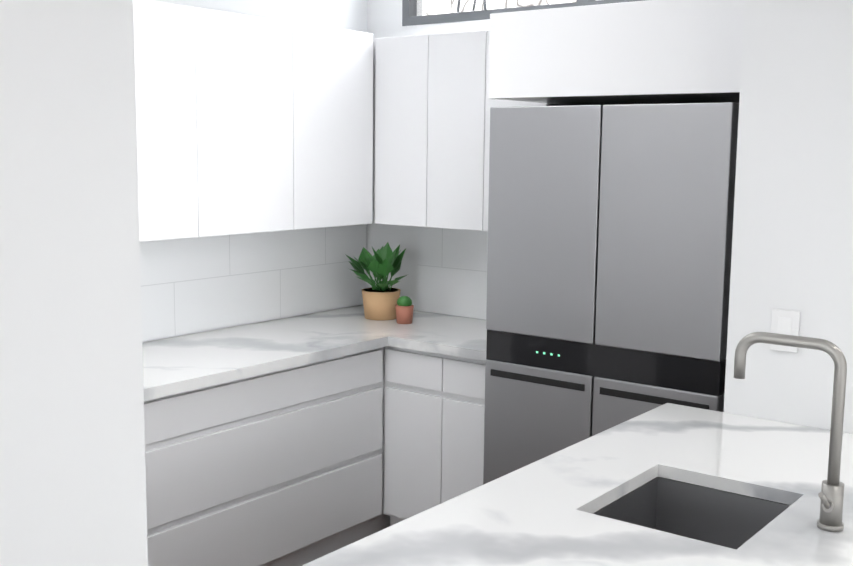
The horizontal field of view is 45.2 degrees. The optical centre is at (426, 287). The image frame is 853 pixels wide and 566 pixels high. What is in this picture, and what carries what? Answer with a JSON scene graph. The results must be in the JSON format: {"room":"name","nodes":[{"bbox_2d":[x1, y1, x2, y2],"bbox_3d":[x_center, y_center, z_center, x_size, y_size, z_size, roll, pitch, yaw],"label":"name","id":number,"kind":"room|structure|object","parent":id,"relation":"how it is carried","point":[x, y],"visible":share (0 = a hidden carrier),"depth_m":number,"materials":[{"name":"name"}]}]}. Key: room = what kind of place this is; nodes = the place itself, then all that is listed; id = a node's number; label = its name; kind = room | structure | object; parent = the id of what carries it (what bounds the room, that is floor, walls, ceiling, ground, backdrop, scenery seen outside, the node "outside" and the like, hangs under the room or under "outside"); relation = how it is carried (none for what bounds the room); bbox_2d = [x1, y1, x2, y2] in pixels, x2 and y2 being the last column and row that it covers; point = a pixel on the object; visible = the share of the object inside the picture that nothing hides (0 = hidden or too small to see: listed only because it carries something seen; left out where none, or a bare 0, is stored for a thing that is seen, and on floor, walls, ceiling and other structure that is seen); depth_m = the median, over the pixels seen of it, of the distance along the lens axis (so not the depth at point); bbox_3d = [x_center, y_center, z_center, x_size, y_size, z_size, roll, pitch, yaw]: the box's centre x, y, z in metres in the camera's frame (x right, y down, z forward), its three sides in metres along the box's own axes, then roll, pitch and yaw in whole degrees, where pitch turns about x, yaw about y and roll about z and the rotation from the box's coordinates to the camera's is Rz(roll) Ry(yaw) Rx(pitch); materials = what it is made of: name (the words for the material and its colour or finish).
{"room":"kitchen","nodes":[
{"label":"kitchen","id":0,"kind":"room"},
{"bbox_2d":[142,0,366,342],"bbox_3d":[-1.406,-0.118,3.796,0.150,2.540,3.750,6,10,37],"label":"wall","id":1,"kind":"structure","parent":0,"point":[347,14],"depth_m":4.62,"materials":[{"name":"white paint"}]},
{"bbox_2d":[133,0,204,241],"bbox_3d":[-1.130,-0.601,3.696,0.318,0.830,0.503,6,10,37],"label":"upper cabinet","id":2,"kind":"object","parent":1,"relation":"attached to","point":[167,37],"depth_m":3.70,"materials":[{"name":"white wood"}]},
{"bbox_2d":[201,8,300,235],"bbox_3d":[-0.824,-0.651,4.092,0.318,0.830,0.504,6,10,37],"label":"upper cabinet","id":3,"kind":"object","parent":1,"relation":"attached to","point":[249,124],"depth_m":4.00,"materials":[{"name":"white wood"}]},
{"bbox_2d":[140,224,365,340],"bbox_3d":[-1.392,0.039,3.704,0.006,0.439,3.586,6,10,37],"label":"tile backsplash","id":4,"kind":"structure","parent":1,"relation":"attached to","point":[191,285],"depth_m":4.48,"materials":[{"name":"white tile"}]},
{"bbox_2d":[297,22,372,228],"bbox_3d":[-0.518,-0.701,4.489,0.318,0.830,0.503,6,10,37],"label":"upper cabinet","id":5,"kind":"object","parent":1,"relation":"attached to","point":[335,65],"depth_m":4.39,"materials":[{"name":"white wood"}]},
{"bbox_2d":[367,0,489,319],"bbox_3d":[0.629,-0.191,4.502,2.220,2.540,0.150,6,10,37],"label":"wall","id":6,"kind":"structure","parent":0,"point":[384,18],"depth_m":4.95,"materials":[{"name":"white paint"}]},
{"bbox_2d":[417,227,487,319],"bbox_3d":[0.310,-0.069,4.661,0.885,0.445,0.008,6,10,37],"label":"tile backsplash","id":7,"kind":"structure","parent":6,"relation":"attached to","point":[451,271],"depth_m":4.80,"materials":[{"name":"white tile"}]},
{"bbox_2d":[372,30,564,230],"bbox_3d":[0.091,-0.687,4.554,1.210,0.822,0.318,6,10,37],"label":"upper cabinet","id":8,"kind":"object","parent":6,"relation":"attached to","point":[433,103],"visible":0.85,"depth_m":4.40,"materials":[{"name":"white wood"}]},
{"bbox_2d":[402,0,644,25],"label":"kitchen window","id":9,"kind":"structure","parent":6,"relation":"in","point":[410,17],"depth_m":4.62,"materials":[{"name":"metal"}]},
{"bbox_2d":[488,0,744,104],"bbox_3d":[0.848,-0.825,3.687,1.003,0.300,0.738,6,10,37],"label":"upper cabinet","id":10,"kind":"object","parent":6,"relation":"attached to","point":[660,51],"visible":0.62,"depth_m":3.40,"materials":[{"name":"white wood"}]},
{"bbox_2d":[724,0,852,433],"bbox_3d":[1.657,-0.021,3.331,0.850,2.540,1.380,6,10,37],"label":"wall","id":11,"kind":"structure","parent":0,"point":[792,243],"depth_m":2.90,"materials":[{"name":"white paint"}]},
{"bbox_2d":[770,309,799,352],"bbox_3d":[1.030,0.124,2.949,0.080,0.120,0.009,6,10,37],"label":"light switch","id":12,"kind":"object","parent":11,"relation":"attached to","point":[786,322],"visible":0.85,"depth_m":2.94,"materials":[{"name":"white plastic"}]},
{"bbox_3d":[-0.891,1.584,1.171,4.430,0.120,8.200,6,10,37],"label":"floor","id":13,"kind":"structure","parent":0,"visible":0},
{"bbox_2d":[0,0,147,565],"bbox_3d":[-0.725,0.175,1.683,0.475,2.540,0.270,6,10,37],"label":"wall","id":14,"kind":"structure","parent":13,"relation":"on","point":[72,465],"depth_m":1.52,"materials":[{"name":"white paint"}]},
{"bbox_2d":[144,348,379,565],"bbox_3d":[-0.647,0.671,4.299,0.588,0.858,1.888,6,10,37],"label":"base cabinet","id":15,"kind":"object","parent":13,"relation":"on","point":[301,465],"depth_m":3.85,"materials":[{"name":"white wood"}]},
{"bbox_2d":[142,305,486,400],"bbox_3d":[-0.394,0.253,4.051,1.213,0.040,1.888,6,10,37],"label":"countertop","id":16,"kind":"structure","parent":15,"relation":"on","point":[178,364],"depth_m":4.11,"materials":[{"name":"stone"}]},
{"bbox_2d":[345,242,406,319],"bbox_3d":[-0.226,-0.033,4.729,0.346,0.346,0.382,6,10,37],"label":"plant","id":17,"kind":"object","parent":16,"relation":"on","point":[380,298],"visible":1,"depth_m":4.67,"materials":[{"name":"green plant"}]},
{"bbox_2d":[395,296,413,323],"bbox_3d":[-0.099,0.099,4.599,0.084,0.122,0.084,6,10,37],"label":"potted cactus","id":18,"kind":"object","parent":16,"relation":"on","point":[404,307],"visible":1,"depth_m":4.57,"materials":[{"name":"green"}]},
{"bbox_2d":[380,346,443,530],"bbox_3d":[0.111,0.648,4.537,0.324,0.858,0.588,6,10,37],"label":"base cabinet","id":19,"kind":"object","parent":13,"relation":"on","point":[411,381],"depth_m":4.30,"materials":[{"name":"white wood"}]},
{"bbox_2d":[440,355,484,503],"bbox_3d":[0.358,0.676,4.350,0.300,0.858,0.588,6,10,37],"label":"base cabinet","id":20,"kind":"object","parent":13,"relation":"on","point":[461,467],"depth_m":4.13,"materials":[{"name":"white wood"}]},
{"bbox_2d":[483,102,738,484],"bbox_3d":[0.802,0.257,3.857,0.910,1.830,0.742,6,10,37],"label":"fridge","id":21,"kind":"object","parent":13,"relation":"on","point":[610,233],"visible":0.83,"depth_m":3.51,"materials":[{"name":"silver metal"}]},
{"bbox_3d":[0.180,0.965,2.160,1.486,0.866,2.448,6,10,37],"label":"cabinet","id":22,"kind":"object","parent":13,"relation":"on","visible":0},
{"bbox_2d":[302,403,852,565],"bbox_3d":[0.105,0.961,2.061,1.554,0.900,2.700,6,10,37],"label":"countertop","id":23,"kind":"structure","parent":22,"relation":"on","point":[540,512],"depth_m":2.27,"materials":[{"name":"stone"}]},
{"bbox_2d":[593,477,790,549],"bbox_3d":[0.594,0.621,2.315,0.384,0.216,0.444,6,10,37],"label":"sink","id":24,"kind":"object","parent":23,"relation":"in","point":[716,516],"visible":0.3,"depth_m":2.50,"materials":[{"name":"silver metal"}]},
{"bbox_2d":[734,332,846,531],"bbox_3d":[0.746,0.301,2.147,0.248,0.396,0.129,6,10,37],"label":"faucet","id":25,"kind":"object","parent":23,"relation":"on","point":[831,495],"visible":1,"depth_m":2.12,"materials":[{"name":"silver metal"}]}
]}

